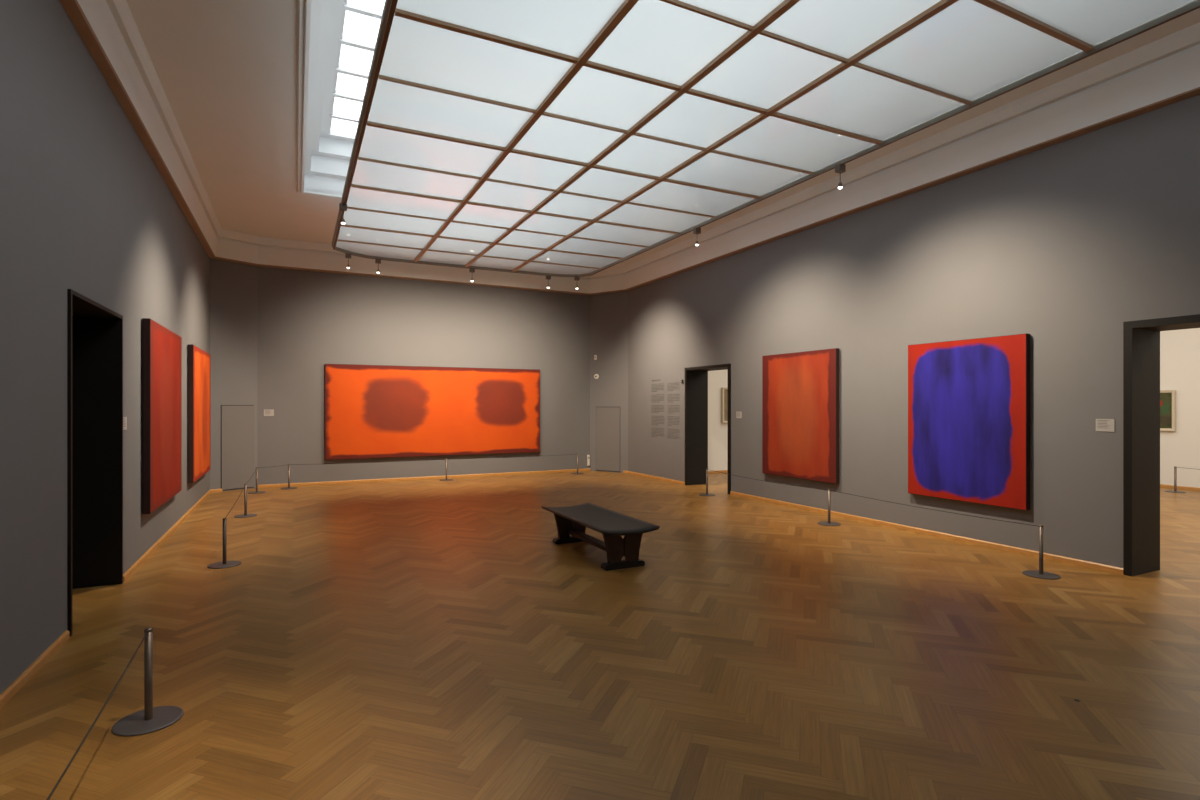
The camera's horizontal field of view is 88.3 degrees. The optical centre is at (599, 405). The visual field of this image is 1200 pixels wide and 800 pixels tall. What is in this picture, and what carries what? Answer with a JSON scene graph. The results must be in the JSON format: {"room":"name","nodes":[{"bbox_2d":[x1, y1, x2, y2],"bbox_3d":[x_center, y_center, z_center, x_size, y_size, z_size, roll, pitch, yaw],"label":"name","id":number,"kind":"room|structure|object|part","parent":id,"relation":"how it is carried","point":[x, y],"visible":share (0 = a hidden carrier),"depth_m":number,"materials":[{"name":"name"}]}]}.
{"room":"museum","nodes":[
{"label":"museum","id":0,"kind":"room"},
{"bbox_2d":[0,0,209,693],"bbox_3d":[-3.693,-1.000,3.615,0.510,5.300,17.750,0,0,-26],"label":"wall","id":1,"kind":"structure","parent":0,"point":[86,209],"depth_m":4.18,"materials":[{"name":"grey paint"}]},
{"bbox_2d":[67,289,122,636],"bbox_3d":[-4.345,0.409,4.960,0.530,2.482,1.484,0,0,-26],"label":"door","id":2,"kind":"structure","parent":1,"relation":"in","point":[94,331],"depth_m":5.62,"materials":[{"name":"black"}]},
{"bbox_2d":[0,488,221,708],"bbox_3d":[-3.396,1.621,3.814,0.200,0.058,17.845,0,0,-26],"label":"baseboard","id":3,"kind":"structure","parent":1,"relation":"attached to","point":[13,688],"depth_m":4.14,"materials":[{"name":"brown wood"}]},
{"bbox_2d":[123,417,126,429],"bbox_3d":[-4.511,0.170,5.860,0.007,0.120,0.150,0,0,-26],"label":"wall label","id":4,"kind":"object","parent":1,"relation":"attached to","point":[124,418],"visible":0.95,"depth_m":5.87,"materials":[{"name":"grey paper"}]},
{"bbox_2d":[142,318,181,513],"bbox_3d":[-5.226,0.113,7.410,0.070,2.065,1.987,0,0,-26],"label":"painting","id":5,"kind":"object","parent":1,"relation":"attached to","point":[161,347],"visible":1,"depth_m":7.02,"materials":[{"name":"red fabric"}]},
{"bbox_2d":[188,344,210,482],"bbox_3d":[-6.599,0.122,10.197,0.070,2.075,2.072,0,0,-26],"label":"painting","id":6,"kind":"object","parent":1,"relation":"attached to","point":[199,361],"visible":1,"depth_m":9.76,"materials":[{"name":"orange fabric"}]},
{"bbox_2d":[210,258,256,490],"bbox_3d":[-7.447,-1.000,12.105,1.280,5.300,0.800,0,0,-26],"label":"wall","id":7,"kind":"structure","parent":0,"point":[233,286],"depth_m":11.98,"materials":[{"name":"grey paint"}]},
{"bbox_2d":[221,405,253,490],"bbox_3d":[-7.088,0.814,12.083,0.014,1.648,0.607,0,0,36],"label":"door","id":8,"kind":"structure","parent":7,"relation":"in","point":[237,421],"depth_m":12.07,"materials":[{"name":"grey paint"}]},
{"bbox_2d":[257,266,589,484],"bbox_3d":[-3.651,-1.000,14.198,7.380,5.300,0.400,0,0,-26],"label":"wall","id":9,"kind":"structure","parent":0,"point":[307,321],"depth_m":13.62,"materials":[{"name":"grey paint"}]},
{"bbox_2d":[264,409,273,415],"bbox_3d":[-6.688,0.145,12.476,0.180,0.130,0.007,0,0,-26],"label":"wall label","id":10,"kind":"object","parent":9,"relation":"attached to","point":[267,412],"visible":1,"depth_m":12.47,"materials":[{"name":"grey paper"}]},
{"bbox_2d":[258,468,589,487],"bbox_3d":[-3.558,1.621,14.009,7.380,0.058,0.022,0,0,-26],"label":"baseboard","id":11,"kind":"structure","parent":9,"relation":"attached to","point":[587,469],"depth_m":13.72,"materials":[{"name":"brown wood"}]},
{"bbox_2d":[325,364,539,459],"bbox_3d":[-3.602,0.130,13.947,4.766,2.000,0.070,0,0,-26],"label":"painting","id":12,"kind":"object","parent":9,"relation":"attached to","point":[372,411],"visible":1,"depth_m":13.79,"materials":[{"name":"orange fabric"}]},
{"bbox_2d":[587,455,589,465],"bbox_3d":[-0.288,1.385,15.608,0.060,0.270,0.044,0,0,-26],"label":"sensor","id":13,"kind":"object","parent":9,"relation":"attached to","point":[588,456],"visible":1,"depth_m":15.60,"materials":[{"name":"white plastic"}]},
{"bbox_2d":[0,471,1199,799],"bbox_3d":[3.949,1.750,7.631,17.770,0.200,18.200,0,0,-26],"label":"floor","id":14,"kind":"structure","parent":0,"point":[422,639],"depth_m":3.98,"materials":[{"name":"brown wood"}]},
{"bbox_2d":[111,627,183,735],"bbox_3d":[-2.360,1.407,3.229,0.306,0.485,0.306,0,0,-26],"label":"barrier post","id":15,"kind":"object","parent":14,"relation":"on","point":[151,719],"visible":1,"depth_m":3.21,"materials":[{"name":"grey metal"}]},
{"bbox_2d":[46,631,148,799],"bbox_3d":[-1.664,1.187,1.850,0.007,0.027,3.052,0,0,-27],"label":"rope","id":16,"kind":"object","parent":15,"relation":"attached to","point":[103,707],"visible":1,"depth_m":2.29,"materials":[{"name":"black"}]},
{"bbox_3d":[-2.360,1.409,3.229,0.036,0.463,0.036,0,0,-26],"label":"post","id":17,"kind":"part","parent":15,"relation":"part of","materials":[{"name":"grey metal"}]},
{"bbox_2d":[207,518,241,568],"bbox_3d":[-3.885,1.407,6.391,0.306,0.485,0.306,0,0,-26],"label":"barrier post","id":18,"kind":"object","parent":14,"relation":"on","point":[223,564],"visible":1,"depth_m":6.38,"materials":[{"name":"grey metal"}]},
{"bbox_3d":[-3.885,1.409,6.391,0.036,0.463,0.036,0,0,-26],"label":"post","id":19,"kind":"part","parent":18,"relation":"part of","materials":[{"name":"grey metal"}]},
{"bbox_2d":[234,483,256,517],"bbox_3d":[-5.286,1.407,9.212,0.306,0.485,0.306,0,0,-26],"label":"barrier post","id":20,"kind":"object","parent":14,"relation":"on","point":[245,515],"visible":1,"depth_m":9.20,"materials":[{"name":"grey metal"}]},
{"bbox_3d":[-5.286,1.409,9.212,0.036,0.463,0.036,0,0,-26],"label":"post","id":21,"kind":"part","parent":20,"relation":"part of","materials":[{"name":"grey metal"}]},
{"bbox_2d":[248,467,264,493],"bbox_3d":[-6.492,1.407,11.684,0.306,0.485,0.306,0,0,-26],"label":"barrier post","id":22,"kind":"object","parent":14,"relation":"on","point":[256,491],"visible":1,"depth_m":11.67,"materials":[{"name":"grey metal"}]},
{"bbox_3d":[-6.492,1.409,11.684,0.036,0.463,0.036,0,0,-26],"label":"post","id":23,"kind":"part","parent":22,"relation":"part of","materials":[{"name":"grey metal"}]},
{"bbox_2d":[280,464,296,489],"bbox_3d":[-6.185,1.407,12.281,0.306,0.485,0.306,0,0,-26],"label":"barrier post","id":24,"kind":"object","parent":14,"relation":"on","point":[288,487],"visible":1,"depth_m":12.26,"materials":[{"name":"grey metal"}]},
{"bbox_3d":[-6.185,1.409,12.281,0.036,0.463,0.036,0,0,-26],"label":"post","id":25,"kind":"part","parent":24,"relation":"part of","materials":[{"name":"grey metal"}]},
{"bbox_2d":[290,459,435,464],"bbox_3d":[-4.790,1.187,12.968,3.072,0.027,0.007,0,0,-26],"label":"rope","id":26,"kind":"object","parent":24,"relation":"attached to","point":[431,459],"visible":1,"depth_m":12.74,"materials":[{"name":"black"}]},
{"bbox_2d":[440,458,452,480],"bbox_3d":[-3.395,1.407,13.656,0.306,0.485,0.306,0,0,-26],"label":"barrier post","id":27,"kind":"object","parent":14,"relation":"on","point":[446,479],"visible":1,"depth_m":13.64,"materials":[{"name":"grey metal"}]},
{"bbox_2d":[451,454,573,458],"bbox_3d":[-1.969,1.187,14.303,3.094,0.027,0.007,0,0,-24],"label":"rope","id":28,"kind":"object","parent":27,"relation":"attached to","point":[569,454],"visible":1,"depth_m":14.19,"materials":[{"name":"black"}]},
{"bbox_2d":[571,454,583,473],"bbox_3d":[-0.543,1.407,14.949,0.306,0.485,0.306,0,0,-26],"label":"barrier post","id":29,"kind":"object","parent":14,"relation":"on","point":[577,454],"visible":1,"depth_m":14.93,"materials":[{"name":"grey metal"}]},
{"bbox_2d":[541,503,659,570],"bbox_3d":[-0.054,1.437,6.885,0.630,0.426,1.720,0,0,-26],"label":"bench","id":30,"kind":"object","parent":14,"relation":"on","point":[574,520],"visible":1,"depth_m":6.52,"materials":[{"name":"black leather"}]},
{"bbox_3d":[-0.450,1.430,7.420,0.231,0.330,0.048,0,0,-26],"label":"leg","id":31,"kind":"part","parent":30,"relation":"part of","materials":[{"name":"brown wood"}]},
{"bbox_3d":[-0.343,1.621,7.473,0.460,0.058,0.100,0,0,-26],"label":"foot rail","id":32,"kind":"part","parent":30,"relation":"part of","materials":[{"name":"black wood"}]},
{"bbox_3d":[-0.236,1.430,7.526,0.231,0.330,0.048,0,0,-26],"label":"leg","id":33,"kind":"part","parent":30,"relation":"part of","materials":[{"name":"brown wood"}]},
{"bbox_3d":[-0.054,1.253,6.885,0.630,0.058,1.720,0,0,-26],"label":"seat","id":34,"kind":"part","parent":30,"relation":"part of","materials":[{"name":"black wood"}]},
{"bbox_3d":[0.129,1.430,6.245,0.231,0.330,0.048,0,0,-26],"label":"leg","id":35,"kind":"part","parent":30,"relation":"part of","materials":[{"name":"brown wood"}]},
{"bbox_3d":[0.236,1.621,6.298,0.460,0.058,0.100,0,0,-26],"label":"foot rail","id":36,"kind":"part","parent":30,"relation":"part of","materials":[{"name":"black wood"}]},
{"bbox_3d":[0.343,1.430,6.351,0.231,0.330,0.048,0,0,-26],"label":"leg","id":37,"kind":"part","parent":30,"relation":"part of","materials":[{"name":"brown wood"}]},
{"bbox_2d":[699,469,714,495],"bbox_3d":[1.972,1.407,11.384,0.306,0.485,0.306,0,0,-26],"label":"barrier post","id":38,"kind":"object","parent":14,"relation":"on","point":[706,493],"visible":1,"depth_m":11.37,"materials":[{"name":"grey metal"}]},
{"bbox_3d":[1.972,1.409,11.384,0.036,0.463,0.036,0,0,-26],"label":"post","id":39,"kind":"part","parent":38,"relation":"part of","materials":[{"name":"grey metal"}]},
{"bbox_2d":[707,469,826,489],"bbox_3d":[2.581,1.192,9.989,0.007,0.037,3.006,0,0,-24],"label":"rope","id":40,"kind":"object","parent":38,"relation":"attached to","point":[707,469],"visible":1,"depth_m":9.79,"materials":[{"name":"black"}]},
{"bbox_2d":[818,489,840,525],"bbox_3d":[3.190,1.407,8.595,0.306,0.485,0.306,0,0,-26],"label":"barrier post","id":41,"kind":"object","parent":14,"relation":"on","point":[825,523],"visible":1,"depth_m":8.58,"materials":[{"name":"grey metal"}]},
{"bbox_3d":[3.190,1.409,8.595,0.036,0.463,0.036,0,0,-26],"label":"post","id":42,"kind":"part","parent":41,"relation":"part of","materials":[{"name":"grey metal"}]},
{"bbox_2d":[830,490,1038,526],"bbox_3d":[3.739,1.187,7.299,0.007,0.027,2.777,0,0,-23],"label":"rope","id":43,"kind":"object","parent":41,"relation":"attached to","point":[830,490],"visible":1,"depth_m":6.95,"materials":[{"name":"black"}]},
{"bbox_2d":[1022,525,1060,579],"bbox_3d":[4.288,1.407,6.003,0.306,0.485,0.306,0,0,-26],"label":"barrier post","id":44,"kind":"object","parent":14,"relation":"on","point":[1040,574],"visible":1,"depth_m":5.99,"materials":[{"name":"grey metal"}]},
{"bbox_3d":[4.288,1.409,6.003,0.036,0.463,0.036,0,0,-26],"label":"post","id":45,"kind":"part","parent":44,"relation":"part of","materials":[{"name":"grey metal"}]},
{"bbox_2d":[1165,466,1185,492],"bbox_3d":[10.981,1.407,11.787,0.306,0.485,0.306,0,0,-26],"label":"barrier post","id":46,"kind":"object","parent":14,"relation":"on","point":[1175,467],"visible":1,"depth_m":11.77,"materials":[{"name":"grey metal"}]},
{"bbox_3d":[10.981,1.409,11.787,0.036,0.463,0.036,0,0,-26],"label":"post","id":47,"kind":"part","parent":46,"relation":"part of","materials":[{"name":"grey metal"}]},
{"bbox_2d":[590,291,627,472],"bbox_3d":[0.358,-1.000,15.644,1.090,5.300,1.350,0,0,-26],"label":"wall","id":48,"kind":"structure","parent":0,"point":[609,311],"depth_m":15.35,"materials":[{"name":"grey paint"}]},
{"bbox_2d":[596,407,619,471],"bbox_3d":[0.195,0.834,15.358,0.712,1.608,0.014,0,0,32],"label":"door","id":49,"kind":"structure","parent":48,"relation":"in","point":[607,418],"depth_m":15.34,"materials":[{"name":"grey paint"}]},
{"bbox_2d":[59,0,1199,294],"bbox_3d":[0.363,-3.066,5.836,8.732,0.552,18.152,0,0,-26],"label":"trim","id":50,"kind":"structure","parent":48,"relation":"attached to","point":[1165,71],"depth_m":7.51,"materials":[{"name":"paint"}]},
{"bbox_2d":[126,0,1199,268],"bbox_3d":[0.341,-3.775,5.881,9.130,0.870,18.250,0,0,-26],"label":"ceiling","id":51,"kind":"structure","parent":0,"point":[226,70],"depth_m":7.02,"materials":[{"name":"paint"}]},
{"bbox_2d":[297,0,341,198],"bbox_3d":[0.522,-3.317,5.508,5.775,0.045,12.020,0,0,-26],"label":"trim","id":52,"kind":"structure","parent":51,"relation":"attached to","point":[304,6],"depth_m":6.45,"materials":[{"name":"paint"}]},
{"bbox_2d":[708,369,727,470],"bbox_3d":[5.051,-1.000,16.312,7.920,5.300,0.200,0,0,-26],"label":"wall","id":53,"kind":"structure","parent":0,"point":[717,379],"depth_m":15.12,"materials":[{"name":"white paint"}]},
{"bbox_2d":[721,388,727,422],"bbox_3d":[3.384,-0.010,15.327,0.860,0.860,0.070,0,0,-26],"label":"painting","id":54,"kind":"object","parent":53,"relation":"attached to","point":[724,391],"visible":0.38,"depth_m":15.17},
{"bbox_2d":[628,94,1199,567],"bbox_3d":[4.717,-1.000,7.452,0.510,5.300,17.200,0,0,-26],"label":"wall","id":55,"kind":"structure","parent":0,"point":[1066,243],"depth_m":7.42,"materials":[{"name":"grey paint"}]},
{"bbox_2d":[651,380,679,438],"bbox_3d":[1.428,0.067,13.547,0.001,1.290,1.157,0,0,-26],"label":"wall text","id":56,"kind":"object","parent":55,"relation":"attached to","point":[653,380],"depth_m":13.64,"materials":[{"name":"grey"}]},
{"bbox_2d":[685,364,730,493],"bbox_3d":[2.326,0.435,12.266,0.545,2.430,1.470,0,0,-26],"label":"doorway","id":57,"kind":"structure","parent":55,"relation":"in","point":[696,378],"depth_m":12.84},
{"bbox_2d":[736,411,741,417],"bbox_3d":[2.541,0.170,11.285,0.007,0.120,0.150,0,0,-26],"label":"wall label","id":58,"kind":"object","parent":55,"relation":"attached to","point":[738,414],"visible":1,"depth_m":11.29,"materials":[{"name":"grey paper"}]},
{"bbox_2d":[762,348,838,483],"bbox_3d":[3.175,0.155,9.899,0.070,2.010,1.613,0,0,-26],"label":"painting","id":59,"kind":"object","parent":55,"relation":"attached to","point":[800,390],"visible":1,"depth_m":9.77,"materials":[{"name":"red fabric"}]},
{"bbox_2d":[623,471,1122,573],"bbox_3d":[4.423,1.621,7.371,0.089,0.058,17.315,0,0,-26],"label":"baseboard","id":60,"kind":"structure","parent":55,"relation":"attached to","point":[1074,561],"depth_m":7.77,"materials":[{"name":"brown wood"}]},
{"bbox_2d":[708,470,1199,490],"bbox_3d":[8.697,1.621,8.912,7.920,0.058,16.300,0,0,-26],"label":"baseboard","id":61,"kind":"structure","parent":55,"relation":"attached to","point":[718,471],"depth_m":12.33,"materials":[{"name":"brown wood"}]},
{"bbox_2d":[908,333,1029,509],"bbox_3d":[4.384,0.180,7.445,0.070,1.940,1.462,0,0,-26],"label":"painting","id":62,"kind":"object","parent":55,"relation":"attached to","point":[969,399],"visible":1,"depth_m":7.32,"materials":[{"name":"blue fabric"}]},
{"bbox_2d":[1096,419,1114,431],"bbox_3d":[5.056,0.198,6.181,0.007,0.125,0.160,0,0,-26],"label":"wall label","id":63,"kind":"object","parent":55,"relation":"attached to","point":[1107,425],"visible":1,"depth_m":6.17,"materials":[{"name":"grey paper"}]},
{"bbox_2d":[1123,314,1199,575],"bbox_3d":[5.707,0.417,5.404,0.545,2.465,1.640,0,0,-26],"label":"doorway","id":64,"kind":"structure","parent":55,"relation":"in","point":[1141,338],"depth_m":6.02,"materials":[{"name":"black paint"}]},
{"bbox_2d":[1160,328,1199,487],"bbox_3d":[12.295,-1.000,10.796,0.200,5.300,16.500,0,0,-26],"label":"wall","id":65,"kind":"structure","parent":0,"point":[1179,349],"depth_m":12.19,"materials":[{"name":"white paint"}]},
{"bbox_2d":[1160,390,1175,430],"bbox_3d":[11.135,0.100,12.844,0.045,0.810,1.290,0,0,-26],"label":"painting","id":66,"kind":"object","parent":65,"relation":"attached to","point":[1167,397],"visible":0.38,"depth_m":12.35},
{"bbox_3d":[0.522,-4.235,5.508,5.575,0.050,11.820,0,0,-26],"label":"ceiling","id":67,"kind":"structure","parent":0,"visible":0},
{"bbox_2d":[328,0,384,139],"bbox_3d":[-0.111,-4.185,5.196,3.705,0.090,11.420,0,0,-26],"label":"window","id":68,"kind":"structure","parent":67,"relation":"attached to","point":[361,19],"depth_m":7.58,"materials":[{"name":"white glass"}]},
{"bbox_2d":[332,0,1199,276],"bbox_3d":[0.311,-3.368,5.908,4.720,1.605,12.676,0,0,-26],"label":"ceiling","id":69,"kind":"structure","parent":67,"relation":"hanging from","point":[559,138],"depth_m":5.25,"materials":[{"name":"white glass"}]},
{"bbox_2d":[339,203,346,223],"bbox_3d":[-3.290,-2.451,7.910,0.090,0.257,0.070,0,0,-26],"label":"spotlight","id":70,"kind":"object","parent":69,"relation":"attached to","point":[342,207],"visible":1,"depth_m":7.89,"materials":[{"name":"grey metal"}]},
{"bbox_2d":[345,253,350,268],"bbox_3d":[-4.268,-2.451,10.472,0.090,0.257,0.070,0,0,-26],"label":"spotlight","id":71,"kind":"object","parent":69,"relation":"attached to","point":[348,256],"visible":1,"depth_m":10.45,"materials":[{"name":"grey metal"}]},
{"bbox_2d":[375,258,380,272],"bbox_3d":[-3.899,-2.451,10.854,0.090,0.257,0.070,0,0,-26],"label":"spotlight","id":72,"kind":"object","parent":69,"relation":"attached to","point":[377,260],"visible":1,"depth_m":10.83,"materials":[{"name":"grey metal"}]},
{"bbox_3d":[-3.734,-2.612,10.420,1.336,0.001,0.903,0,0,-26],"label":"glass pane","id":73,"kind":"part","parent":69,"relation":"part of","materials":[{"name":"white glass"}]},
{"bbox_3d":[-3.333,-2.612,9.606,1.336,0.001,0.881,0,0,-26],"label":"glass pane","id":74,"kind":"part","parent":69,"relation":"part of","materials":[{"name":"white glass"}]},
{"bbox_3d":[-2.936,-2.612,8.801,1.336,0.001,0.881,0,0,-26],"label":"glass pane","id":75,"kind":"part","parent":69,"relation":"part of","materials":[{"name":"white glass"}]},
{"bbox_3d":[-2.540,-2.612,7.996,1.336,0.001,0.881,0,0,-26],"label":"glass pane","id":76,"kind":"part","parent":69,"relation":"part of","materials":[{"name":"white glass"}]},
{"bbox_3d":[-2.143,-2.612,7.191,1.336,0.001,0.881,0,0,-26],"label":"glass pane","id":77,"kind":"part","parent":69,"relation":"part of","materials":[{"name":"white glass"}]},
{"bbox_3d":[-1.746,-2.612,6.386,1.336,0.001,0.881,0,0,-26],"label":"glass pane","id":78,"kind":"part","parent":69,"relation":"part of","materials":[{"name":"white glass"}]},
{"bbox_3d":[-2.712,-2.612,10.920,0.907,0.001,0.896,0,0,-26],"label":"glass pane","id":79,"kind":"part","parent":69,"relation":"part of","materials":[{"name":"white glass"}]},
{"bbox_3d":[-1.350,-2.612,5.581,1.336,0.001,0.881,0,0,-26],"label":"glass pane","id":80,"kind":"part","parent":69,"relation":"part of","materials":[{"name":"white glass"}]},
{"bbox_3d":[-2.312,-2.612,10.109,0.907,0.001,0.881,0,0,-26],"label":"glass pane","id":81,"kind":"part","parent":69,"relation":"part of","materials":[{"name":"white glass"}]},
{"bbox_2d":[469,268,474,281],"bbox_3d":[-2.401,-2.451,11.593,0.090,0.257,0.070,0,0,-26],"label":"spotlight","id":82,"kind":"object","parent":69,"relation":"attached to","point":[472,270],"visible":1,"depth_m":11.57,"materials":[{"name":"grey metal"}]},
{"bbox_3d":[-1.916,-2.612,9.304,0.907,0.001,0.881,0,0,-26],"label":"glass pane","id":83,"kind":"part","parent":69,"relation":"part of","materials":[{"name":"white glass"}]},
{"bbox_3d":[-0.953,-2.612,4.777,1.336,0.001,0.881,0,0,-26],"label":"glass pane","id":84,"kind":"part","parent":69,"relation":"part of","materials":[{"name":"white glass"}]},
{"bbox_3d":[-1.519,-2.612,8.499,0.907,0.001,0.881,0,0,-26],"label":"glass pane","id":85,"kind":"part","parent":69,"relation":"part of","materials":[{"name":"white glass"}]},
{"bbox_3d":[-1.889,-2.612,11.319,0.890,0.001,0.883,0,0,-26],"label":"glass pane","id":86,"kind":"part","parent":69,"relation":"part of","materials":[{"name":"white glass"}]},
{"bbox_3d":[-0.557,-2.612,3.972,1.336,0.001,0.881,0,0,-26],"label":"glass pane","id":87,"kind":"part","parent":69,"relation":"part of","materials":[{"name":"white glass"}]},
{"bbox_3d":[-1.123,-2.612,7.694,0.907,0.001,0.881,0,0,-26],"label":"glass pane","id":88,"kind":"part","parent":69,"relation":"part of","materials":[{"name":"white glass"}]},
{"bbox_3d":[-1.492,-2.612,10.513,0.890,0.001,0.881,0,0,-26],"label":"glass pane","id":89,"kind":"part","parent":69,"relation":"part of","materials":[{"name":"white glass"}]},
{"bbox_3d":[-1.095,-2.612,9.708,0.890,0.001,0.881,0,0,-26],"label":"glass pane","id":90,"kind":"part","parent":69,"relation":"part of","materials":[{"name":"white glass"}]},
{"bbox_3d":[-0.726,-2.612,6.889,0.907,0.001,0.881,0,0,-26],"label":"glass pane","id":91,"kind":"part","parent":69,"relation":"part of","materials":[{"name":"white glass"}]},
{"bbox_2d":[546,276,550,287],"bbox_3d":[-1.024,-2.451,12.238,0.090,0.257,0.070,0,0,-26],"label":"spotlight","id":92,"kind":"object","parent":69,"relation":"attached to","point":[548,278],"visible":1,"depth_m":12.22,"materials":[{"name":"grey metal"}]},
{"bbox_3d":[-0.699,-2.612,8.903,0.890,0.001,0.881,0,0,-26],"label":"glass pane","id":93,"kind":"part","parent":69,"relation":"part of","materials":[{"name":"white glass"}]},
{"bbox_3d":[-0.835,-2.612,11.831,1.423,0.001,0.871,0,0,-26],"label":"glass pane","id":94,"kind":"part","parent":69,"relation":"part of","materials":[{"name":"white glass"}]},
{"bbox_3d":[-0.330,-2.612,6.084,0.907,0.001,0.881,0,0,-26],"label":"glass pane","id":95,"kind":"part","parent":69,"relation":"part of","materials":[{"name":"white glass"}]},
{"bbox_3d":[-0.440,-2.612,11.031,1.423,0.001,0.881,0,0,-26],"label":"glass pane","id":96,"kind":"part","parent":69,"relation":"part of","materials":[{"name":"white glass"}]},
{"bbox_2d":[574,276,579,288],"bbox_3d":[-0.460,-2.451,12.337,0.090,0.257,0.070,0,0,-26],"label":"spotlight","id":97,"kind":"object","parent":69,"relation":"attached to","point":[576,278],"visible":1,"depth_m":12.32,"materials":[{"name":"grey metal"}]},
{"bbox_3d":[-0.302,-2.612,8.098,0.890,0.001,0.881,0,0,-26],"label":"glass pane","id":98,"kind":"part","parent":69,"relation":"part of","materials":[{"name":"white glass"}]},
{"bbox_3d":[-0.044,-2.612,10.226,1.423,0.001,0.881,0,0,-26],"label":"glass pane","id":99,"kind":"part","parent":69,"relation":"part of","materials":[{"name":"white glass"}]},
{"bbox_3d":[0.094,-2.612,7.293,0.890,0.001,0.881,0,0,-26],"label":"glass pane","id":100,"kind":"part","parent":69,"relation":"part of","materials":[{"name":"white glass"}]},
{"bbox_3d":[0.067,-2.612,5.279,0.907,0.001,0.881,0,0,-26],"label":"glass pane","id":101,"kind":"part","parent":69,"relation":"part of","materials":[{"name":"white glass"}]},
{"bbox_3d":[0.353,-2.612,9.421,1.423,0.001,0.881,0,0,-26],"label":"glass pane","id":102,"kind":"part","parent":69,"relation":"part of","materials":[{"name":"white glass"}]},
{"bbox_3d":[0.491,-2.612,6.488,0.890,0.001,0.881,0,0,-26],"label":"glass pane","id":103,"kind":"part","parent":69,"relation":"part of","materials":[{"name":"white glass"}]},
{"bbox_3d":[0.750,-2.612,8.616,1.423,0.001,0.881,0,0,-26],"label":"glass pane","id":104,"kind":"part","parent":69,"relation":"part of","materials":[{"name":"white glass"}]},
{"bbox_3d":[0.464,-2.612,4.474,0.907,0.001,0.881,0,0,-26],"label":"glass pane","id":105,"kind":"part","parent":69,"relation":"part of","materials":[{"name":"white glass"}]},
{"bbox_3d":[1.146,-2.612,7.811,1.423,0.001,0.881,0,0,-26],"label":"glass pane","id":106,"kind":"part","parent":69,"relation":"part of","materials":[{"name":"white glass"}]},
{"bbox_2d":[693,227,700,245],"bbox_3d":[1.412,-2.451,8.979,0.090,0.257,0.070,0,0,-26],"label":"spotlight","id":107,"kind":"object","parent":69,"relation":"attached to","point":[696,230],"visible":1,"depth_m":8.96,"materials":[{"name":"grey metal"}]},
{"bbox_3d":[0.887,-2.612,5.683,0.890,0.001,0.881,0,0,-26],"label":"glass pane","id":108,"kind":"part","parent":69,"relation":"part of","materials":[{"name":"white glass"}]},
{"bbox_3d":[0.860,-2.612,3.669,0.907,0.001,0.881,0,0,-26],"label":"glass pane","id":109,"kind":"part","parent":69,"relation":"part of","materials":[{"name":"white glass"}]},
{"bbox_3d":[1.543,-2.612,7.006,1.423,0.001,0.881,0,0,-26],"label":"glass pane","id":110,"kind":"part","parent":69,"relation":"part of","materials":[{"name":"white glass"}]},
{"bbox_3d":[1.284,-2.612,4.878,0.890,0.001,0.881,0,0,-26],"label":"glass pane","id":111,"kind":"part","parent":69,"relation":"part of","materials":[{"name":"white glass"}]},
{"bbox_3d":[1.939,-2.612,6.202,1.423,0.001,0.881,0,0,-26],"label":"glass pane","id":112,"kind":"part","parent":69,"relation":"part of","materials":[{"name":"white glass"}]},
{"bbox_2d":[835,163,845,188],"bbox_3d":[2.575,-2.451,6.620,0.090,0.257,0.070,0,0,-26],"label":"spotlight","id":113,"kind":"object","parent":69,"relation":"attached to","point":[839,168],"visible":1,"depth_m":6.60,"materials":[{"name":"grey metal"}]},
{"bbox_3d":[1.681,-2.612,4.074,0.890,0.001,0.881,0,0,-26],"label":"glass pane","id":114,"kind":"part","parent":69,"relation":"part of","materials":[{"name":"white glass"}]},
{"bbox_3d":[2.336,-2.612,5.397,1.423,0.001,0.881,0,0,-26],"label":"glass pane","id":115,"kind":"part","parent":69,"relation":"part of","materials":[{"name":"white glass"}]},
{"bbox_3d":[2.732,-2.612,4.592,1.423,0.001,0.881,0,0,-26],"label":"glass pane","id":116,"kind":"part","parent":69,"relation":"part of","materials":[{"name":"white glass"}]},
{"bbox_3d":[3.129,-2.612,3.787,1.423,0.001,0.881,0,0,-26],"label":"glass pane","id":117,"kind":"part","parent":69,"relation":"part of","materials":[{"name":"white glass"}]}
]}

